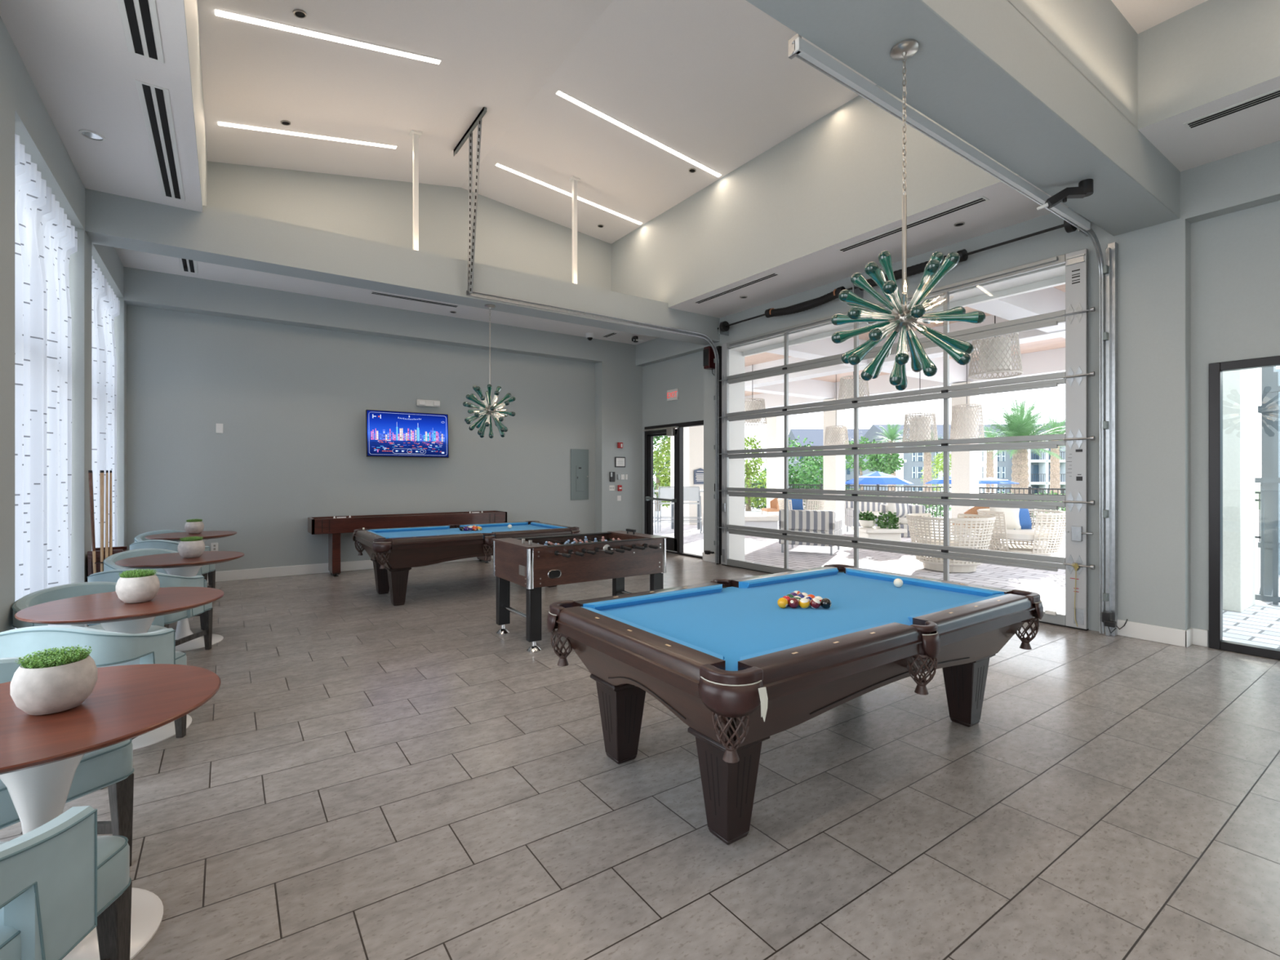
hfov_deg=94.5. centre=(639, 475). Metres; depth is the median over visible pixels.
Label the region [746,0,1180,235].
ceiling beam
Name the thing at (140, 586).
potted succulent
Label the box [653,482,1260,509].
ground
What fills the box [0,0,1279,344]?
ceiling
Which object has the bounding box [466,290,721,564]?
door track
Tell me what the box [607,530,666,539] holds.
shelf
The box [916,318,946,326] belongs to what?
bulb
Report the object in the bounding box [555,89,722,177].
linear light
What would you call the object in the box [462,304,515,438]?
chandelier
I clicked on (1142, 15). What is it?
ceiling
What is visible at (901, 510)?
throw pillow
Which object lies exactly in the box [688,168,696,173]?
recessed light
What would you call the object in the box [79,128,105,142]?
recessed light
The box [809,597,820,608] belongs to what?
ball
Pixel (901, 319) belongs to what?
chandelier
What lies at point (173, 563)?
bistro table
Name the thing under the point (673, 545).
door
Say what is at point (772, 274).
ceiling vent
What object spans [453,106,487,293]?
brace
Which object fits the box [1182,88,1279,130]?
ceiling vent
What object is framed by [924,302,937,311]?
socket
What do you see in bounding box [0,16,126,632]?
wall
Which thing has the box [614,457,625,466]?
framed certificate
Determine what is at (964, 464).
patio column
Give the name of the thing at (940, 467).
tree
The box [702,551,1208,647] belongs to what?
baseboard
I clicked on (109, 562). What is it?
armchair
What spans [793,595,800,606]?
ball
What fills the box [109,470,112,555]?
billiard cue
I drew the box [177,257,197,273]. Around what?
ceiling vent
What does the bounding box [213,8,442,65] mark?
linear light
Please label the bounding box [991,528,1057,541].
seat cushion
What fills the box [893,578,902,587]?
cue ball
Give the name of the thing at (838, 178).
wall
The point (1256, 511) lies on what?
pool deck
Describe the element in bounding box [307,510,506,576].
table
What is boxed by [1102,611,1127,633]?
sensor
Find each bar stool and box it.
[653,486,657,533]
[657,486,674,533]
[683,486,702,533]
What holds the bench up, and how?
on the paving
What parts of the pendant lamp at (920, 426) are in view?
lamp shade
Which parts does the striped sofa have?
armrest, seat, backrest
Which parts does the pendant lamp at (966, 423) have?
lamp shade, lamp shade, cord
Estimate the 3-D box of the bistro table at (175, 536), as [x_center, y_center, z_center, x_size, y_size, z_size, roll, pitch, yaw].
[-5.353,1.080,7.080,0.880,0.740,0.880,0,0,-35]
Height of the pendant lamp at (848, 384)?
1.110 m
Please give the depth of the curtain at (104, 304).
6.42 m
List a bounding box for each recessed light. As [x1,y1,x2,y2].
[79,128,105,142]
[280,120,290,125]
[293,9,306,18]
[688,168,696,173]
[954,222,964,226]
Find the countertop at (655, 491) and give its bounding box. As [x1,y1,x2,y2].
[654,489,703,528]
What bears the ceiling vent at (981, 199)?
in the ceiling at (75, 54)
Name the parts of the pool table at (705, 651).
leg, rail, rail, leg, leather strip, rail, rail, rail, leg, rail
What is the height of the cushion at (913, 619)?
0.040 m
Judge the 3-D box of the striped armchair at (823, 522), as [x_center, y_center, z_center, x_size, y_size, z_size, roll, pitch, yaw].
[3.248,1.050,11.242,1.000,0.800,0.960,0,0,27]
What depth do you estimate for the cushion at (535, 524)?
8.13 m
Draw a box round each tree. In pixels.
[653,435,670,511]
[653,437,670,507]
[744,435,766,511]
[757,435,823,510]
[795,449,851,510]
[844,435,904,489]
[875,419,908,490]
[910,428,943,506]
[920,452,951,491]
[978,394,1065,501]
[978,424,1009,499]
[1035,413,1065,502]
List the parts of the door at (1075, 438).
lift handle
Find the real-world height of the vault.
0.792 m
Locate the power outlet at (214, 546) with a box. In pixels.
[210,542,217,551]
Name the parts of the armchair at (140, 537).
backrest, leg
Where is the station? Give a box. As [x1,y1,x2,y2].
[617,484,622,491]
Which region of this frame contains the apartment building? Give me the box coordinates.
[858,422,1065,493]
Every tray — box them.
[1008,0,1279,129]
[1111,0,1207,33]
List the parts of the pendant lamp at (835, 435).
lamp shade, lamp shade, cord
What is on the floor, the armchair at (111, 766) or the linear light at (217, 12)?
the armchair at (111, 766)
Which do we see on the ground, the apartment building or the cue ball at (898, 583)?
the apartment building
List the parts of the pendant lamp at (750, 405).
lamp shade, cord, lamp shade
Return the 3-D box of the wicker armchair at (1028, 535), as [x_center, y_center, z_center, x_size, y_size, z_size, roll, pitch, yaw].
[6.724,1.038,10.417,1.381,0.824,1.339,0,0,35]
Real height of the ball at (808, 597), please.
0.057 m
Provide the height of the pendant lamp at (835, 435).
2.000 m
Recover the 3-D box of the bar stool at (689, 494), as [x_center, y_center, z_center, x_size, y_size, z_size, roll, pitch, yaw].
[1.293,0.868,14.960,0.528,1.165,0.584,0,0,9]
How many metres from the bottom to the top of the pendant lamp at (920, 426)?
2.100 m
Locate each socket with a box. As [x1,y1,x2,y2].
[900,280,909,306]
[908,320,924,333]
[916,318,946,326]
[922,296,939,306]
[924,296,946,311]
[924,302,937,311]
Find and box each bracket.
[631,336,643,342]
[1036,178,1093,209]
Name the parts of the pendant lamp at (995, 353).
lamp shade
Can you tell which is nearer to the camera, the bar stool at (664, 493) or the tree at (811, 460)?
the bar stool at (664, 493)
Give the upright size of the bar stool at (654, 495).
1.165 m
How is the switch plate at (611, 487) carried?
attached to the wall at (291, 380)
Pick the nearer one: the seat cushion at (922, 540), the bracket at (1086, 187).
the bracket at (1086, 187)
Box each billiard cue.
[88,470,96,573]
[99,470,104,572]
[105,470,108,558]
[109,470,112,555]
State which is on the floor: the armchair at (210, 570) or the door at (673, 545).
the armchair at (210, 570)
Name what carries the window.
in the wall at (1197, 289)
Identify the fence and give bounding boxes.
[744,483,1260,542]
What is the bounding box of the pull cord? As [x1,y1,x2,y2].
[1071,562,1079,626]
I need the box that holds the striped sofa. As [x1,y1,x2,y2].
[844,501,888,532]
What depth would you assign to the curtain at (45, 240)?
4.21 m
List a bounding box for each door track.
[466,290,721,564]
[788,33,1117,635]
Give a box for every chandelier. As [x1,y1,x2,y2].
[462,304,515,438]
[831,39,985,391]
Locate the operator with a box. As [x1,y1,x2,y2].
[702,346,716,375]
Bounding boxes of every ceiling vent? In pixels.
[116,0,164,62]
[135,80,185,200]
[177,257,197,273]
[369,290,459,307]
[601,332,618,337]
[693,272,780,303]
[836,195,989,252]
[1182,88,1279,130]
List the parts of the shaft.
bearing plate, bearing plate, bearing plate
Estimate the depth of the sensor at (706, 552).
9.67 m
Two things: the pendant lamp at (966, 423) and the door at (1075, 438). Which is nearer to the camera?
the door at (1075, 438)
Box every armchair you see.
[0,625,186,789]
[0,657,133,866]
[0,805,132,959]
[12,582,168,632]
[87,568,213,649]
[102,548,207,630]
[128,539,215,588]
[133,529,207,581]
[761,497,779,515]
[777,497,825,510]
[778,509,841,555]
[880,504,928,537]
[905,512,995,572]
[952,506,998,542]
[977,508,1065,560]
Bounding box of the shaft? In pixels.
[717,213,1088,335]
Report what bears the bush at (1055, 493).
on the pool deck
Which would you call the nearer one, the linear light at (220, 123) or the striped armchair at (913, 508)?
the linear light at (220, 123)
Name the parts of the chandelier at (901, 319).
rod, chain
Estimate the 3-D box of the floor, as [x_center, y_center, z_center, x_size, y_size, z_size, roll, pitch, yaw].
[0.842,1.510,3.639,8.350,0.120,15.400,0,0,-35]
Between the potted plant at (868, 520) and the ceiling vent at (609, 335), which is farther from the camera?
the potted plant at (868, 520)
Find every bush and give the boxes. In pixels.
[745,472,766,509]
[912,497,951,517]
[1026,490,1065,521]
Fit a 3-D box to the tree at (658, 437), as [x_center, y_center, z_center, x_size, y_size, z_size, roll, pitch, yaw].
[0.909,-0.536,24.048,3.009,4.182,2.299,0,0,15]
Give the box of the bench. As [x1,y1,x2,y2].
[744,515,778,533]
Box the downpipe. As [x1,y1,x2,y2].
[1257,366,1279,595]
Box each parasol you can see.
[844,471,913,484]
[925,475,951,510]
[978,477,1019,493]
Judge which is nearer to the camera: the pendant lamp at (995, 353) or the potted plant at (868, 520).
the pendant lamp at (995, 353)
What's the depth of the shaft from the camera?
7.44 m
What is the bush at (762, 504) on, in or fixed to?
on the ground
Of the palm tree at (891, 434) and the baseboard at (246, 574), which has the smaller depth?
the baseboard at (246, 574)
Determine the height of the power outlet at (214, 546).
0.120 m
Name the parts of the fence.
post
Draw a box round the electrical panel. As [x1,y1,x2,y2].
[570,448,588,499]
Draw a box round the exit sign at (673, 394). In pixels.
[666,388,679,400]
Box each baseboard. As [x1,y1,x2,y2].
[200,555,493,582]
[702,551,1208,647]
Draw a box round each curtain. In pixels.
[14,133,77,628]
[91,255,119,551]
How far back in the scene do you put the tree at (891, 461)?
33.55 m
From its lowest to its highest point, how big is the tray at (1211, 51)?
0.780 m
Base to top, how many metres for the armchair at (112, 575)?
0.755 m
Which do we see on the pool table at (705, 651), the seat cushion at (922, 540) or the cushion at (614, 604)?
the cushion at (614, 604)
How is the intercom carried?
attached to the wall at (291, 380)
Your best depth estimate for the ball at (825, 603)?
3.17 m
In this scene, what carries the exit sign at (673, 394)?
attached to the wall at (1197, 289)
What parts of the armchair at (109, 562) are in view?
backrest, leg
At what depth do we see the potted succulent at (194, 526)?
7.10 m
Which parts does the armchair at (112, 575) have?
backrest, seat, leg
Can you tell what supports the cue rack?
on the floor
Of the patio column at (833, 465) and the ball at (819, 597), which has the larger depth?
the patio column at (833, 465)
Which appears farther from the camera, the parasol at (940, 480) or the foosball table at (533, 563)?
the parasol at (940, 480)
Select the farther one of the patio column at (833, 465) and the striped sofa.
the patio column at (833, 465)
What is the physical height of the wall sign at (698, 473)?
0.470 m
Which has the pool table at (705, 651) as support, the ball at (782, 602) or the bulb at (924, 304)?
the ball at (782, 602)
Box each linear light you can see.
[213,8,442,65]
[217,120,398,149]
[494,162,643,224]
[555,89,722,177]
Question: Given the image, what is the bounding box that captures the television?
[365,409,448,457]
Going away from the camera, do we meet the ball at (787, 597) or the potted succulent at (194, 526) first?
the ball at (787, 597)
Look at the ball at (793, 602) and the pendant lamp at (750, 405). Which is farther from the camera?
the pendant lamp at (750, 405)
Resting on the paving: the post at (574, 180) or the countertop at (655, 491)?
the countertop at (655, 491)
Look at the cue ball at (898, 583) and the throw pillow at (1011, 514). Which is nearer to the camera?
the cue ball at (898, 583)
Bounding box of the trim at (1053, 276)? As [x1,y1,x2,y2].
[728,262,1065,560]
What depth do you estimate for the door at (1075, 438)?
6.49 m
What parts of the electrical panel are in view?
door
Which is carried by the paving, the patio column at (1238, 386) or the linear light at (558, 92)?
the patio column at (1238, 386)
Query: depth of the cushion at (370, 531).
6.72 m
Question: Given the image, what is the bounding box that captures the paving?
[653,504,1279,648]
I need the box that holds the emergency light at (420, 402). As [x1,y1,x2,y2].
[416,399,439,407]
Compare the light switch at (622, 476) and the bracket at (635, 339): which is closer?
the bracket at (635, 339)
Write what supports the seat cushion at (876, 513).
on the striped sofa
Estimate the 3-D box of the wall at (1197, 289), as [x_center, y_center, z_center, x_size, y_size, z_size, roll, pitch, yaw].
[4.295,-0.585,5.706,0.320,4.070,14.830,0,0,-35]
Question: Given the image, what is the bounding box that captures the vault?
[197,0,876,244]
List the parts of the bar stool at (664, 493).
leg, leg, seat, backrest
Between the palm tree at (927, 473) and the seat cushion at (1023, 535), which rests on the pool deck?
the palm tree at (927, 473)
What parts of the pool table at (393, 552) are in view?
rail, leg, leg, rail, rail, rail, rail, rail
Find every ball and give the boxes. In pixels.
[777,597,788,608]
[782,595,791,606]
[787,597,799,608]
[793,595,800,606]
[799,597,809,608]
[804,595,812,606]
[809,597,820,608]
[814,595,822,606]
[820,598,831,608]
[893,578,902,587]
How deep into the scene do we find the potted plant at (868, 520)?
12.00 m
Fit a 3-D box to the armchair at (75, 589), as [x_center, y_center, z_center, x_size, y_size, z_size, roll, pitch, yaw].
[-3.379,1.073,3.669,0.608,0.755,0.644,0,0,27]
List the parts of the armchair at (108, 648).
backrest, seat, leg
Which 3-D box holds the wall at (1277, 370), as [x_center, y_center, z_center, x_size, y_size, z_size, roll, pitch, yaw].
[11.624,-0.045,5.626,0.300,3.010,7.900,0,0,-35]
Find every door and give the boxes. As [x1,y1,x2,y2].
[642,420,703,558]
[716,248,1095,631]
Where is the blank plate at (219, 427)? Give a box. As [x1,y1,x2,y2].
[215,423,222,433]
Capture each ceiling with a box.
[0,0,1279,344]
[744,284,1065,395]
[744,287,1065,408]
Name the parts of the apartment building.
window trim, balcony railing, balcony railing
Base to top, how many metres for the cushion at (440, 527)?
0.040 m
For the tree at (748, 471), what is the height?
3.162 m
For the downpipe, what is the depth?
6.88 m
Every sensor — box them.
[704,550,714,554]
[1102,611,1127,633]
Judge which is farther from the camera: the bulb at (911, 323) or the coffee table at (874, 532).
the coffee table at (874, 532)
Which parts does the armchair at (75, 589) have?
seat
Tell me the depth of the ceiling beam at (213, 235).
6.56 m
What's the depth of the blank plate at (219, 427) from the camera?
8.05 m
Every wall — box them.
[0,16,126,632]
[123,266,642,571]
[183,0,1017,307]
[635,140,1279,646]
[1275,368,1279,574]
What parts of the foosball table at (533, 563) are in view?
corner trim, leg, panel, score post, corner trim, leg, panel, handle, handle, rod, handle, panel, handle, leg, handle, floor panel, rod, handle, handle, handle, leg, corner trim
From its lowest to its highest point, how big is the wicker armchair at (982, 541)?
0.824 m
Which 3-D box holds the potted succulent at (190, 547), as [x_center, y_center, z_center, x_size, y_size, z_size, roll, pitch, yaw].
[-3.862,0.619,5.096,0.189,0.182,0.189,0,0,-27]
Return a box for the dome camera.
[585,333,594,340]
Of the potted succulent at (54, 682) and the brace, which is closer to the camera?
the potted succulent at (54, 682)
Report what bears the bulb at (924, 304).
attached to the chandelier at (901, 319)
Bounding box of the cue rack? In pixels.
[87,546,127,626]
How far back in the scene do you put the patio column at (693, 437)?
17.38 m
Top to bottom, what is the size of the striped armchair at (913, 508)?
0.800 m
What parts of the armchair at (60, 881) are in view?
leg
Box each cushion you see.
[368,525,449,533]
[368,530,389,538]
[459,521,528,527]
[530,522,567,528]
[581,606,724,660]
[582,584,722,610]
[738,568,838,587]
[739,622,893,660]
[845,568,1004,596]
[859,511,879,516]
[897,517,918,524]
[907,594,1005,624]
[917,535,982,548]
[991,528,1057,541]
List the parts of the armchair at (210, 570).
backrest, seat, leg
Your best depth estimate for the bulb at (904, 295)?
2.95 m
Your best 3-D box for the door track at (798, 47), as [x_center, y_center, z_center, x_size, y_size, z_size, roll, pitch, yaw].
[2.536,-0.378,4.190,4.299,3.655,0.092,0,0,-34]
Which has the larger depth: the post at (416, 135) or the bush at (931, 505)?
the bush at (931, 505)
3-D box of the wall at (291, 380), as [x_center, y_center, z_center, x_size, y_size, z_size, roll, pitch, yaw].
[-3.259,-0.585,9.820,7.987,4.070,0.570,0,0,-35]
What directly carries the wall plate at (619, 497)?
attached to the wall at (291, 380)
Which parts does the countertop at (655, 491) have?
leg, leg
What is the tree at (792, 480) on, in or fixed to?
on the pool deck
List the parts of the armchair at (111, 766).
backrest, seat, leg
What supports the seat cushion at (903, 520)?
on the striped armchair at (913, 508)
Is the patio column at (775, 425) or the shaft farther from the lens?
the patio column at (775, 425)
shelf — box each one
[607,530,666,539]
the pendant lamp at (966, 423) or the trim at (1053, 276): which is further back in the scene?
the pendant lamp at (966, 423)
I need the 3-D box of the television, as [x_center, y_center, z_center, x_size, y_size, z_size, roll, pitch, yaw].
[-3.673,-0.635,9.363,1.235,0.716,0.213,0,0,-35]
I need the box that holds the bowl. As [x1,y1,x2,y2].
[858,520,875,527]
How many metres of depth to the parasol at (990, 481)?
33.11 m
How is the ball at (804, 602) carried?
on the pool table at (705, 651)
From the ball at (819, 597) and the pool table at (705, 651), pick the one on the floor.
the pool table at (705, 651)
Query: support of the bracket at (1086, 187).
attached to the ceiling beam at (980, 70)
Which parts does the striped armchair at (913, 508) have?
backrest, seat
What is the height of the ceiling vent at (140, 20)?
0.008 m
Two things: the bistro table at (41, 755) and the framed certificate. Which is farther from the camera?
the framed certificate
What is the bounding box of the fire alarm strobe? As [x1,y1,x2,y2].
[617,442,622,448]
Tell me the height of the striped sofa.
0.800 m
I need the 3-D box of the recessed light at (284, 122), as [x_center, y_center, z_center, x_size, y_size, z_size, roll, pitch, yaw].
[-3.929,-3.904,6.563,0.099,0.026,0.099,0,0,-26]
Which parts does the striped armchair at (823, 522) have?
armrest, leg, backrest, seat, leg, armrest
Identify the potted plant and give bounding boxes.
[858,511,877,527]
[875,511,901,528]
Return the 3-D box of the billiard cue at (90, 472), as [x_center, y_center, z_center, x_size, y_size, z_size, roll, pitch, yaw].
[-4.872,0.678,5.276,0.028,1.441,0.068,0,0,40]
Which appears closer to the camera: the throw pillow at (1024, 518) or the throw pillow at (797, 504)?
the throw pillow at (1024, 518)
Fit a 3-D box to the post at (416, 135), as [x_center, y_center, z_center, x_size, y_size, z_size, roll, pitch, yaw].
[-2.717,-3.397,7.167,0.120,1.515,0.120,0,0,-35]
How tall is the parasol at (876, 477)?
2.620 m
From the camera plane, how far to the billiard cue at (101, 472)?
5.31 m
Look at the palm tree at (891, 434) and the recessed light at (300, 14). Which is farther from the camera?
the palm tree at (891, 434)
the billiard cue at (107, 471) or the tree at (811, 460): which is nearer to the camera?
the billiard cue at (107, 471)
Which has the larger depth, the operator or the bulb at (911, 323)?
the operator
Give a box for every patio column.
[670,425,703,524]
[766,410,783,515]
[823,398,844,523]
[951,381,978,533]
[1222,368,1254,612]
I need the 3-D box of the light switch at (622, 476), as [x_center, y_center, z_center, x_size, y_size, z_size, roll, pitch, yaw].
[-0.336,0.040,11.505,0.085,0.100,0.018,0,0,-35]
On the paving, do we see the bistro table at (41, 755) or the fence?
the fence
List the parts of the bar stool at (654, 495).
leg, leg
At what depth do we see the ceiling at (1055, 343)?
13.23 m
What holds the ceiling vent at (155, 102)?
in the ceiling at (75, 54)
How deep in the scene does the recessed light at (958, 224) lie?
6.05 m
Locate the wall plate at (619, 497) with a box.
[617,495,621,501]
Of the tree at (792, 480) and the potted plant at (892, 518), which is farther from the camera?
the tree at (792, 480)
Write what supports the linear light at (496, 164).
attached to the vault
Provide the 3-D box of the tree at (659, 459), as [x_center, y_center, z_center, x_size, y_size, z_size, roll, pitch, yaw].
[1.260,0.039,21.484,1.784,3.035,1.772,0,0,-35]
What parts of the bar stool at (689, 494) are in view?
backrest, seat, leg, leg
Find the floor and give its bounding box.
[0,551,1279,959]
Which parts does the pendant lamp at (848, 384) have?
lamp shade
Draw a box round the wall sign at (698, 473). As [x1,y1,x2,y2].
[693,468,703,484]
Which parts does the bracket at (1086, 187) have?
arm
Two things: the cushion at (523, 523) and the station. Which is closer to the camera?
the cushion at (523, 523)
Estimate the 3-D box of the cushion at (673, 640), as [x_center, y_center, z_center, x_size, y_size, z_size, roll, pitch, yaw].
[0.018,0.700,2.632,0.050,0.040,1.076,0,0,-35]
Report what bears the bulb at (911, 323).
attached to the chandelier at (901, 319)
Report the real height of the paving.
0.290 m
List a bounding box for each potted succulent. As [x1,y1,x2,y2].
[9,644,97,715]
[115,568,159,603]
[177,536,204,558]
[184,518,204,533]
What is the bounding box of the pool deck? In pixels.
[653,496,1258,541]
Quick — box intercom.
[609,471,614,481]
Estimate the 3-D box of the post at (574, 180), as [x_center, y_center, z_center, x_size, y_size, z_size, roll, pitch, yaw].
[-0.930,-3.430,8.416,0.120,1.581,0.120,0,0,-35]
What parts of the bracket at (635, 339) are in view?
arm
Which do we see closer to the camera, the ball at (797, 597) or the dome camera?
the ball at (797, 597)
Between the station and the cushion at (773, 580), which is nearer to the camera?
the cushion at (773, 580)
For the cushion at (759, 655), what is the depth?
2.41 m
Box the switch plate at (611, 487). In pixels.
[608,485,614,490]
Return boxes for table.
[0,663,221,959]
[14,586,224,750]
[115,551,244,651]
[144,530,236,542]
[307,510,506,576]
[352,520,580,605]
[492,528,666,653]
[546,564,1043,844]
[850,526,906,546]
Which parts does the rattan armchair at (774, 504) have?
seat, backrest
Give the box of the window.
[1208,355,1279,660]
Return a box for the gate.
[1254,371,1279,604]
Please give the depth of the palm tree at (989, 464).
49.80 m
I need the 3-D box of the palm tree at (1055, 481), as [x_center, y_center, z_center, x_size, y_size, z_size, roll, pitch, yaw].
[32.748,-1.296,46.975,3.932,7.493,4.115,0,0,-35]
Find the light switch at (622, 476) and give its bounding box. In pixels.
[620,474,624,479]
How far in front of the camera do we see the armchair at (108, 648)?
2.75 m
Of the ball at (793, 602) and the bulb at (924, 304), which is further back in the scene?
the ball at (793, 602)
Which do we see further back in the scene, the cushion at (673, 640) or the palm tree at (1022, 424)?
the palm tree at (1022, 424)
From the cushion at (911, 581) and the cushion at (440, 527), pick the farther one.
the cushion at (440, 527)
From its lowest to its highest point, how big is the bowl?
0.150 m
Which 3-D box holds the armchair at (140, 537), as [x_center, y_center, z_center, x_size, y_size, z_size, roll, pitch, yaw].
[-5.804,1.073,7.331,0.608,0.755,0.644,0,0,33]
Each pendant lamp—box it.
[744,364,767,425]
[823,374,848,445]
[837,371,869,404]
[902,412,937,441]
[949,364,984,439]
[968,315,1022,379]
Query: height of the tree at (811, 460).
3.658 m
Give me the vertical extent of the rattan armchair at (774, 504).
0.882 m
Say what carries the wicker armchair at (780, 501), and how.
on the paving
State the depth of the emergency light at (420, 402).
9.57 m
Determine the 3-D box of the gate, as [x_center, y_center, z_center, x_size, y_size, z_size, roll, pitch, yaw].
[7.896,0.150,5.496,0.060,2.600,3.160,0,0,-35]
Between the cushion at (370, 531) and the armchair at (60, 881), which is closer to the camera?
the armchair at (60, 881)
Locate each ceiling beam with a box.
[84,188,719,345]
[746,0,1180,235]
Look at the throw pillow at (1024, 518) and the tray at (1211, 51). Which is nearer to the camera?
the tray at (1211, 51)
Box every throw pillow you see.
[788,498,803,510]
[887,496,910,517]
[989,506,1021,529]
[1013,508,1031,529]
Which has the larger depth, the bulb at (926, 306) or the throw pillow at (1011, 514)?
the throw pillow at (1011, 514)
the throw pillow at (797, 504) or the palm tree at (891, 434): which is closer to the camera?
the throw pillow at (797, 504)
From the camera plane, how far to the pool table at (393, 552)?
6.81 m
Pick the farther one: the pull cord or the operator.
the operator
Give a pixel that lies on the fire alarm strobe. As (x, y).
(620, 445)
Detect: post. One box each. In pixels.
[408,129,422,250]
[568,175,580,284]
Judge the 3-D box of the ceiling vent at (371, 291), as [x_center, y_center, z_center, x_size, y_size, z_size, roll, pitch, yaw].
[-3.277,-2.566,8.666,1.240,0.008,0.140,0,0,-35]
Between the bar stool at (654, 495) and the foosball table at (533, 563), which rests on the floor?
the foosball table at (533, 563)
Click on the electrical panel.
(579, 457)

